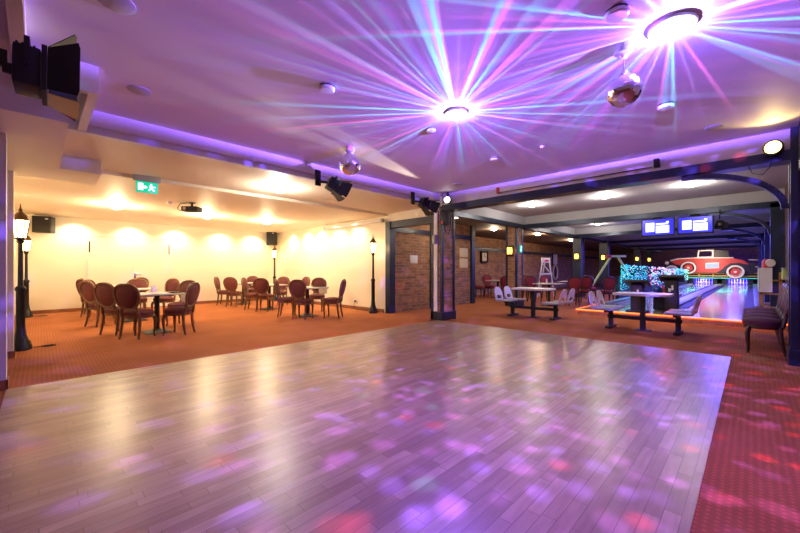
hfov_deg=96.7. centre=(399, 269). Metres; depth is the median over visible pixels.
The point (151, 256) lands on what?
door
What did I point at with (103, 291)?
dining chair
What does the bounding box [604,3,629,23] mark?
smoke detector
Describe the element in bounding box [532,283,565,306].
dining table
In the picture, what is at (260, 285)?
dining chair
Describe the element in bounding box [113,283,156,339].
dining chair
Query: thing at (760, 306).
shelf
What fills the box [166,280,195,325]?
dining chair
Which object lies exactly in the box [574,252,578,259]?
wall lamp
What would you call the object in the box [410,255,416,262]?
wall plate
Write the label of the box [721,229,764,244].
brace
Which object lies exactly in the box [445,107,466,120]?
light
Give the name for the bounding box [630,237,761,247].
beam
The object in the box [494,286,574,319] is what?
table
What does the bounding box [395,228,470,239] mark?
trim
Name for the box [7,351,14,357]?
baseboard
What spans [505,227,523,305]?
column
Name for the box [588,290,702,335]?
table
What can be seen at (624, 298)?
gutter
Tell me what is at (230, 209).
ceiling
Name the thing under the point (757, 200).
beam
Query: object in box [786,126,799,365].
column
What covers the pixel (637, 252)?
column
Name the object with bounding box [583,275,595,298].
dining chair
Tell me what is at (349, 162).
ball
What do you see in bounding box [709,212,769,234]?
brace
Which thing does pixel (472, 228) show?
column
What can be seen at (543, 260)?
high chair
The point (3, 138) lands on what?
wall pier
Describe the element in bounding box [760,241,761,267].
column
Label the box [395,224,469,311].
wall
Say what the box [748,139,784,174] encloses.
light
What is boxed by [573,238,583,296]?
column
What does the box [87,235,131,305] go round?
door
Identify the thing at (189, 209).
projector
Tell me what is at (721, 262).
relief
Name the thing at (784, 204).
brace
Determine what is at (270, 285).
dining table
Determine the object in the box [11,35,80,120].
spotlight
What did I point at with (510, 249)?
wall lamp
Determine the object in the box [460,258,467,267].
notice
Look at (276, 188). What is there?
ceiling light
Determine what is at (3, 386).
baseboard
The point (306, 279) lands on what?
dining chair
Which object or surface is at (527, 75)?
ceiling
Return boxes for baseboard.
[0,380,6,390]
[6,376,8,389]
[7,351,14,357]
[31,298,266,313]
[279,297,383,312]
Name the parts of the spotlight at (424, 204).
mount plate, barn door, barn door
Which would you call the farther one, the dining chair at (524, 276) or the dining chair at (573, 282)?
the dining chair at (524, 276)
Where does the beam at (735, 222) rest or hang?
attached to the ceiling at (527, 75)
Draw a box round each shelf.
[759,292,778,294]
[759,305,775,307]
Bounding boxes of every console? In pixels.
[624,279,650,312]
[658,275,685,312]
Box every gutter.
[602,283,692,303]
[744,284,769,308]
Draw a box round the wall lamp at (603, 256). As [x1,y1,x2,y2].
[601,254,605,260]
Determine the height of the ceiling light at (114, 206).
0.100 m
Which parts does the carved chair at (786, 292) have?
seat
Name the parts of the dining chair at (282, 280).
seat, frame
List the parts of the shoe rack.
post, post, post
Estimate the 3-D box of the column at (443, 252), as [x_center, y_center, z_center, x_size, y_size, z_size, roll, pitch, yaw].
[1.063,-0.150,8.704,0.360,2.700,0.560,0,0,45]
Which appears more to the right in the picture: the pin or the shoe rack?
the shoe rack
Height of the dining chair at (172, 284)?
0.983 m
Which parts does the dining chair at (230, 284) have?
frame, seat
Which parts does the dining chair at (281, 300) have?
frame, seat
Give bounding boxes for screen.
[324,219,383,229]
[496,158,659,193]
[641,217,674,237]
[677,214,713,234]
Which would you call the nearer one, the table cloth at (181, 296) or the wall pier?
the wall pier
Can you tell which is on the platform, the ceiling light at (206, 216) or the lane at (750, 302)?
the lane at (750, 302)
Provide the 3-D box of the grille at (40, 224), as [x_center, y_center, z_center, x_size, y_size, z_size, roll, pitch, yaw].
[-9.542,-1.220,9.468,0.330,0.380,0.012,0,0,-25]
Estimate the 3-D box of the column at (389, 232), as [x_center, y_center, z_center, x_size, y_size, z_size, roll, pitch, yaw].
[-0.271,-0.070,9.930,0.180,2.540,0.210,0,0,45]
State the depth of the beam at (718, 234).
16.55 m
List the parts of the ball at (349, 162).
motor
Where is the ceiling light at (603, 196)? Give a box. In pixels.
[600,195,609,198]
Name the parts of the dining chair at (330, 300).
seat, frame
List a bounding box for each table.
[124,288,158,321]
[140,291,185,334]
[237,282,252,304]
[251,284,287,309]
[286,286,328,316]
[485,280,504,297]
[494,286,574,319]
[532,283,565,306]
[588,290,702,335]
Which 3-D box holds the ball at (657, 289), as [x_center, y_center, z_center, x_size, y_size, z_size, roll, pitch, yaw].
[6.723,0.522,9.284,0.216,0.216,0.216,0,0,45]
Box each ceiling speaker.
[97,0,135,14]
[126,85,150,95]
[705,124,723,129]
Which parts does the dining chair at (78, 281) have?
frame, leg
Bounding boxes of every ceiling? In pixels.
[0,0,799,227]
[14,170,387,232]
[63,132,645,252]
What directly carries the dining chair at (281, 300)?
on the floor
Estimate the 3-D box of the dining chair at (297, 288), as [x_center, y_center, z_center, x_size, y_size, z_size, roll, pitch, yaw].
[-2.405,0.713,8.726,0.470,0.983,0.548,0,0,11]
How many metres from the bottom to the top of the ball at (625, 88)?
0.489 m
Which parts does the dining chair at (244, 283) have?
frame, seat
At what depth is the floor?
2.73 m
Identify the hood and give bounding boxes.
[653,297,679,310]
[714,250,728,256]
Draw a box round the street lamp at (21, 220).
[14,203,55,351]
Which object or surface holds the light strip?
attached to the platform
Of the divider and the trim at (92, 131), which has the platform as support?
the divider
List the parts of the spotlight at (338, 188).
mount plate, frame, barn door, barn door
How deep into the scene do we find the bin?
6.54 m
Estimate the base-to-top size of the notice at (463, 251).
0.310 m
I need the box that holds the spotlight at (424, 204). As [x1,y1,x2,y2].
[411,192,439,215]
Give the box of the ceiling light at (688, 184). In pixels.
[684,183,697,186]
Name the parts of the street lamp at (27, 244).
lantern glass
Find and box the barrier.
[615,273,687,298]
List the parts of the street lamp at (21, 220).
lantern glass, power cord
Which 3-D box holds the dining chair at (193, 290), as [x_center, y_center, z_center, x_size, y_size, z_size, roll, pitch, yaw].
[-4.137,0.713,6.723,0.548,0.983,0.470,0,0,-4]
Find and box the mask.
[663,272,757,278]
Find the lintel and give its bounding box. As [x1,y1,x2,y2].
[386,208,438,221]
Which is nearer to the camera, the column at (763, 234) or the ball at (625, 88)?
the ball at (625, 88)
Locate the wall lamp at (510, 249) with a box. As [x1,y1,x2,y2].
[506,245,513,255]
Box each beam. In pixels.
[391,216,430,227]
[442,129,789,211]
[442,199,661,253]
[525,188,784,228]
[575,213,769,237]
[608,227,763,243]
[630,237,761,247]
[646,243,759,250]
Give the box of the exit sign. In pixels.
[133,174,160,193]
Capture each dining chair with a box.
[76,279,96,317]
[79,281,115,326]
[83,279,114,318]
[93,282,133,335]
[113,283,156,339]
[127,278,147,307]
[135,277,148,307]
[151,278,179,313]
[161,282,199,335]
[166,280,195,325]
[214,276,232,304]
[223,277,242,306]
[241,277,261,309]
[246,276,257,301]
[253,278,273,311]
[273,276,289,305]
[274,279,295,317]
[288,279,313,319]
[291,276,309,305]
[309,277,326,311]
[323,279,345,317]
[475,285,484,297]
[482,275,494,296]
[499,276,505,297]
[523,275,530,299]
[525,276,541,302]
[539,275,555,299]
[564,277,581,305]
[577,276,593,302]
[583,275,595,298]
[600,276,616,300]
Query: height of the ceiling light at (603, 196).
0.060 m
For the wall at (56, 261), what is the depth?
11.60 m
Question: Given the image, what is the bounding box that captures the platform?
[577,283,787,331]
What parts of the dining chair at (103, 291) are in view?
leg, frame, seat rail, seat, post, leg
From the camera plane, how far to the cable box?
8.19 m
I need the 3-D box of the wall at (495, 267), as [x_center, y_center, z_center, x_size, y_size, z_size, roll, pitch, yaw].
[8.823,-0.250,22.312,0.200,2.900,30.250,0,0,45]
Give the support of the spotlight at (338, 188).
attached to the cove
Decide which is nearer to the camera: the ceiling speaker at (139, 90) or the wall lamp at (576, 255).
the ceiling speaker at (139, 90)
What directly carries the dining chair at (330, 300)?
on the floor
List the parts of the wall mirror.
glass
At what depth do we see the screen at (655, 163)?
6.15 m
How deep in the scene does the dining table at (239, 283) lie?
12.52 m
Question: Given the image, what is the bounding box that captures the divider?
[679,284,725,307]
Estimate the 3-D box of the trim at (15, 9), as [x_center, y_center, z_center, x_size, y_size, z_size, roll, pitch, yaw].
[-0.134,-1.690,-0.015,8.170,0.260,0.070,0,0,45]
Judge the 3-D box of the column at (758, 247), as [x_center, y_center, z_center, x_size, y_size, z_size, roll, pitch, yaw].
[22.194,-0.150,21.862,0.260,2.700,0.300,0,0,45]
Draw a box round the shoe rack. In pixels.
[758,259,782,307]
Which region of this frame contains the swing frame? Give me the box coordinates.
[587,255,629,293]
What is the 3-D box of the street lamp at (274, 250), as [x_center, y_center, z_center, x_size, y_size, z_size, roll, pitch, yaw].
[-4.830,0.100,13.969,0.231,2.200,0.503,0,0,22]
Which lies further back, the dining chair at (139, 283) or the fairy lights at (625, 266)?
the fairy lights at (625, 266)
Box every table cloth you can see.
[169,291,184,301]
[314,286,326,293]
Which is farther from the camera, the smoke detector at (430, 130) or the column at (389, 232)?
the column at (389, 232)
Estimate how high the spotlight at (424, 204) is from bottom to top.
0.495 m
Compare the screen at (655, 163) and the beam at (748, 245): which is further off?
the beam at (748, 245)
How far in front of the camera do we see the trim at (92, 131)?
4.88 m
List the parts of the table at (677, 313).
seat, seat, seat, seat post, seat, post, foot plate, seat post, seat, seat, seat, seat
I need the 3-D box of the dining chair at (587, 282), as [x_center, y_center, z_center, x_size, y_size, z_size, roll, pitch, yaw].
[6.758,0.713,13.013,0.470,0.983,0.548,0,0,14]
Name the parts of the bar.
rail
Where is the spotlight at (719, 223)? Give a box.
[714,220,728,228]
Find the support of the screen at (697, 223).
hanging from the beam at (757, 200)
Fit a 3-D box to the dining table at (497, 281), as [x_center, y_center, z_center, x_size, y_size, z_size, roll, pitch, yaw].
[4.252,0.823,15.477,0.800,0.755,0.800,0,0,45]
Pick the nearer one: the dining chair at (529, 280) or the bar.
the bar
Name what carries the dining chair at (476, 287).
on the floor
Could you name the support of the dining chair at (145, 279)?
on the floor
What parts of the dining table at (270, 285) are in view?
post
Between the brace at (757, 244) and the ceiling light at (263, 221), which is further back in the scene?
the brace at (757, 244)
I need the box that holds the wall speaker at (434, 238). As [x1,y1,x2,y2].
[432,235,436,243]
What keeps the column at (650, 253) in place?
on the floor
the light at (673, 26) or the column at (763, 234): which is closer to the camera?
the light at (673, 26)
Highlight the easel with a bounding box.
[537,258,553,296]
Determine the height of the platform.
0.150 m
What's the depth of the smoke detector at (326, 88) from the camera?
3.44 m
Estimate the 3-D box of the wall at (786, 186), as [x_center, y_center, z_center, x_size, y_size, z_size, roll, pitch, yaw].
[15.899,-0.325,15.218,0.200,3.050,30.000,0,0,45]
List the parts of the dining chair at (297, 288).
frame, seat, seat rail, leg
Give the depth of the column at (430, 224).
11.17 m
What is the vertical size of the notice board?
0.800 m
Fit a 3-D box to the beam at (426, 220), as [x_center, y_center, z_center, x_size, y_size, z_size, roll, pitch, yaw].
[0.323,-1.250,9.364,1.700,0.180,0.180,0,0,45]
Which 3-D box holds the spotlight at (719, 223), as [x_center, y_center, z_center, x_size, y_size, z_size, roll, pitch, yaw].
[7.524,-1.068,8.358,0.241,0.219,0.244,0,0,26]
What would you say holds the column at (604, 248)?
on the floor
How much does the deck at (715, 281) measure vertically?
0.500 m
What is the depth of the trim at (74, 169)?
5.01 m
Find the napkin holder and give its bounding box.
[150,285,155,292]
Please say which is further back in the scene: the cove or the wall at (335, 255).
the wall at (335, 255)
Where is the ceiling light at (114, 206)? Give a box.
[109,204,124,208]
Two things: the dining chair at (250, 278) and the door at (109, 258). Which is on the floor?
the dining chair at (250, 278)
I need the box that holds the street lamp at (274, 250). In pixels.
[271,244,276,300]
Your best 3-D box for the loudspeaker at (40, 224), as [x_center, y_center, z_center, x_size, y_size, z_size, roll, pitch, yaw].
[-9.635,-1.220,9.664,0.380,0.440,0.451,0,0,-25]
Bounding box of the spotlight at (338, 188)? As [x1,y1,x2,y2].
[315,170,352,200]
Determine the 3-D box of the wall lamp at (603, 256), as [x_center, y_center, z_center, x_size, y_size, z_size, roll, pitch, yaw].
[10.561,-0.655,18.522,0.210,0.350,0.205,0,0,45]
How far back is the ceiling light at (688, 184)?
7.40 m
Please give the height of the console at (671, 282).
0.933 m
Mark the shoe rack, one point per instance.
(765, 280)
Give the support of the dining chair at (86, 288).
on the floor
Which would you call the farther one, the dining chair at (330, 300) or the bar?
the dining chair at (330, 300)
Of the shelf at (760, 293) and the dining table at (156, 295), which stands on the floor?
the dining table at (156, 295)
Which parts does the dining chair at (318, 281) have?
seat, frame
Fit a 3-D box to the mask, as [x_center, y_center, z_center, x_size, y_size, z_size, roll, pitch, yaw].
[22.521,0.410,25.937,5.400,0.460,0.180,0,0,45]
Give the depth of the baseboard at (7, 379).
3.58 m
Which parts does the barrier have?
rail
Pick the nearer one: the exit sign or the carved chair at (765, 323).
the carved chair at (765, 323)
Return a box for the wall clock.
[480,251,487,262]
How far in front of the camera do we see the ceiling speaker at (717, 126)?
4.47 m
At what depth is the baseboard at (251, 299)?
10.26 m
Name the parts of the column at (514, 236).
plate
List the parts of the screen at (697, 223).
score panel, score panel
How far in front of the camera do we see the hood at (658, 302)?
9.21 m
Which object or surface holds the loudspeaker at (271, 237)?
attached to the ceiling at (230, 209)
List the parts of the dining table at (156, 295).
post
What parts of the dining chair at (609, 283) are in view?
frame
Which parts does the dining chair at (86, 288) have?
leg, frame, seat, leg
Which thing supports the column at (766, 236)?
on the floor
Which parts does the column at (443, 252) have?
post, pipe casing, plate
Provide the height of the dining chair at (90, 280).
0.983 m
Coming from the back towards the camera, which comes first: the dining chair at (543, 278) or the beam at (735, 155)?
the dining chair at (543, 278)
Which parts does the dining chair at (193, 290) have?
leg, leg, seat, seat rail, leg, frame, leg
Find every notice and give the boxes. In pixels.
[460,248,467,256]
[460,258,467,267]
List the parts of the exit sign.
panel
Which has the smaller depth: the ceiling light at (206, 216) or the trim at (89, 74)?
the trim at (89, 74)
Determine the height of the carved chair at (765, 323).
0.983 m
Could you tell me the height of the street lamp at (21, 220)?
2.200 m
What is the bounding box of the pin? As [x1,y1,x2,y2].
[728,279,747,283]
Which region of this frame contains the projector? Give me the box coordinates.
[177,202,201,212]
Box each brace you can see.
[681,173,788,209]
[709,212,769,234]
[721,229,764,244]
[728,238,761,250]
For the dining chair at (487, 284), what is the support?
on the floor
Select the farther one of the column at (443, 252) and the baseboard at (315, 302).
the baseboard at (315, 302)
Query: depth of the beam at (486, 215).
11.41 m
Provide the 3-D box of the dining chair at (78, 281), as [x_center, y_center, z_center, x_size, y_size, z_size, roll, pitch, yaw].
[-7.888,0.713,9.132,0.470,0.983,0.548,0,0,20]
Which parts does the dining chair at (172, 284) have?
seat, frame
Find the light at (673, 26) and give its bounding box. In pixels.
[647,12,698,41]
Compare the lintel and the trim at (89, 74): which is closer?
the trim at (89, 74)
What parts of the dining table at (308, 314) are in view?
post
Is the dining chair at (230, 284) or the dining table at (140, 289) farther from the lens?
the dining chair at (230, 284)
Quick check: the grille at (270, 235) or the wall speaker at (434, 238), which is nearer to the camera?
the wall speaker at (434, 238)
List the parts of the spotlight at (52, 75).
frame, barn door, barn door, barn door, barn door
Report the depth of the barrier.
14.91 m
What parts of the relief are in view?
hood trim, number plate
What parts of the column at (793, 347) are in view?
plate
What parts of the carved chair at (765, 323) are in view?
leg, seat, seat rail, leg, post, frame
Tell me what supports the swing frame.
on the floor
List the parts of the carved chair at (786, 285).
seat, frame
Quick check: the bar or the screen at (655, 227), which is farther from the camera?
the screen at (655, 227)
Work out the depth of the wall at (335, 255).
11.45 m
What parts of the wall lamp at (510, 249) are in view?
glass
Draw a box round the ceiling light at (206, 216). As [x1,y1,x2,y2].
[201,214,212,218]
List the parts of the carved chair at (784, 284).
seat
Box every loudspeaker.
[32,216,54,233]
[266,232,276,245]
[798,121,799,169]
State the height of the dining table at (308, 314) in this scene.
0.755 m
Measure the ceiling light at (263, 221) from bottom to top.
0.100 m
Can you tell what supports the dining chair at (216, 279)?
on the floor
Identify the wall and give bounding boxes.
[7,170,13,351]
[14,207,16,315]
[17,214,275,310]
[276,216,385,312]
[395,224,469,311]
[475,237,598,294]
[610,247,757,283]
[785,181,787,323]
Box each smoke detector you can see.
[319,83,334,93]
[426,127,435,133]
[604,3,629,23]
[657,101,674,110]
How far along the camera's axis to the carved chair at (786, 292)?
5.48 m
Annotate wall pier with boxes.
[0,133,6,380]
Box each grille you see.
[33,217,48,231]
[267,232,274,243]
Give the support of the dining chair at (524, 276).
on the floor
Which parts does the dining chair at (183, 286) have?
seat, frame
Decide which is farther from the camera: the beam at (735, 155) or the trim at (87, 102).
the beam at (735, 155)
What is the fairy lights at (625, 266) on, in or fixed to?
hanging from the barrier
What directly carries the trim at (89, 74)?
attached to the ceiling at (527, 75)
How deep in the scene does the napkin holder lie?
7.03 m
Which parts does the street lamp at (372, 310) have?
lantern glass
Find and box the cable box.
[441,211,450,232]
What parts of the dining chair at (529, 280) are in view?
frame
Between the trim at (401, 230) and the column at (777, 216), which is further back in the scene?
the trim at (401, 230)
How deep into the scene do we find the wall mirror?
23.56 m
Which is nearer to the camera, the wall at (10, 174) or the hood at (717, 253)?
the wall at (10, 174)
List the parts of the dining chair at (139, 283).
frame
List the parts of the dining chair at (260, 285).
frame, seat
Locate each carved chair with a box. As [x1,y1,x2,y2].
[742,296,787,356]
[743,284,787,341]
[743,286,787,345]
[744,283,786,333]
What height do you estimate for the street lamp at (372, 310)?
2.200 m
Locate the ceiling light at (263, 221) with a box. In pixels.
[262,220,271,223]
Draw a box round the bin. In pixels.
[781,268,787,279]
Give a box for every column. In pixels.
[385,221,394,313]
[430,224,430,307]
[431,210,455,320]
[470,226,474,302]
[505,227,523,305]
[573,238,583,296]
[599,241,609,289]
[634,248,640,275]
[646,251,652,274]
[758,247,759,267]
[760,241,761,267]
[762,234,763,294]
[764,227,769,301]
[770,202,784,308]
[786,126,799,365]
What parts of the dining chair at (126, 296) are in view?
leg, frame, leg, post, seat, seat rail, leg, leg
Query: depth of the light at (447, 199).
8.17 m
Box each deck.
[689,279,718,283]
[722,279,752,284]
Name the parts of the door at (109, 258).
frame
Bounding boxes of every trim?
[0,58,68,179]
[5,0,25,50]
[32,46,98,96]
[57,154,100,184]
[67,118,436,203]
[78,93,97,130]
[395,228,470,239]
[475,247,598,258]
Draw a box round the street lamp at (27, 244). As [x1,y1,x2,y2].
[23,236,47,317]
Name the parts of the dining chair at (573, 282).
frame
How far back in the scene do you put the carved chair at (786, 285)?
5.89 m
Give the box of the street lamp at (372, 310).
[369,236,377,313]
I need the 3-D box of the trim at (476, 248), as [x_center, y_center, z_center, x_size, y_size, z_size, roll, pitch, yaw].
[8.834,-1.000,22.160,0.030,0.160,30.050,0,0,45]
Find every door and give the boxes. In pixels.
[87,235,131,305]
[132,237,170,306]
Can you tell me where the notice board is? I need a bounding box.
[552,253,557,265]
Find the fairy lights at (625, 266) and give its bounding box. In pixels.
[620,264,688,289]
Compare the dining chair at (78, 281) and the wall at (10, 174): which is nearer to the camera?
the wall at (10, 174)
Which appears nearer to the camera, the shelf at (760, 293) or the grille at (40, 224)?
the shelf at (760, 293)
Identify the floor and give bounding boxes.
[0,284,799,532]
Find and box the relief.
[662,250,757,278]
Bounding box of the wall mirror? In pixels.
[552,265,557,279]
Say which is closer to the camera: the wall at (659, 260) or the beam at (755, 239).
the beam at (755, 239)
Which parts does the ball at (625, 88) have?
motor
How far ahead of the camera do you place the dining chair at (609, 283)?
12.26 m
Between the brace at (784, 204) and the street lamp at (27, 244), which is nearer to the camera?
the brace at (784, 204)
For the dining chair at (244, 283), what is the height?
0.983 m
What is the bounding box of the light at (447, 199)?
[443,192,450,203]
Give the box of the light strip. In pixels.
[576,306,787,324]
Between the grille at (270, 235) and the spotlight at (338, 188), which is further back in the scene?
the grille at (270, 235)
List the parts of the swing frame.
leg, leg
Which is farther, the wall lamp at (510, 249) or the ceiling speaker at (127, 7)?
the wall lamp at (510, 249)
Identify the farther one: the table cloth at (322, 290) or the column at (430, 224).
the column at (430, 224)
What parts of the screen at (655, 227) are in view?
score panel, score panel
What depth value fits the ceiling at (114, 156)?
6.14 m
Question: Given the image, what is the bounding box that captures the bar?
[0,48,11,73]
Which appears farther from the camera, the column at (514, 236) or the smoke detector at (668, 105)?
the column at (514, 236)
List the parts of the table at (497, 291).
seat, seat, seat, seat post, seat, post, seat, seat post, seat, seat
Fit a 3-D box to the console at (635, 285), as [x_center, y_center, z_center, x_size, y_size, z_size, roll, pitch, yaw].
[6.003,0.643,8.997,0.500,0.813,0.400,0,0,45]
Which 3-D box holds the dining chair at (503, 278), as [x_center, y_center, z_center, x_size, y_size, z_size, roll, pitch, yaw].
[4.129,0.713,14.368,0.470,0.983,0.548,0,0,-15]
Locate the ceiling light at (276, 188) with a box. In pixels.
[270,185,287,192]
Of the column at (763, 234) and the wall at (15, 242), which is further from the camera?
the column at (763, 234)
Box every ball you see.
[339,146,360,174]
[605,41,642,107]
[653,286,662,292]
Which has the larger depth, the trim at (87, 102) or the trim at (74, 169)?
the trim at (74, 169)
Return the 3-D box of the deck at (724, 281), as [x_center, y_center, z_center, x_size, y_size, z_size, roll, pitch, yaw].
[24.404,0.800,25.723,1.560,0.500,2.100,0,0,45]
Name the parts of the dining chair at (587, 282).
frame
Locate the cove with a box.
[89,110,439,201]

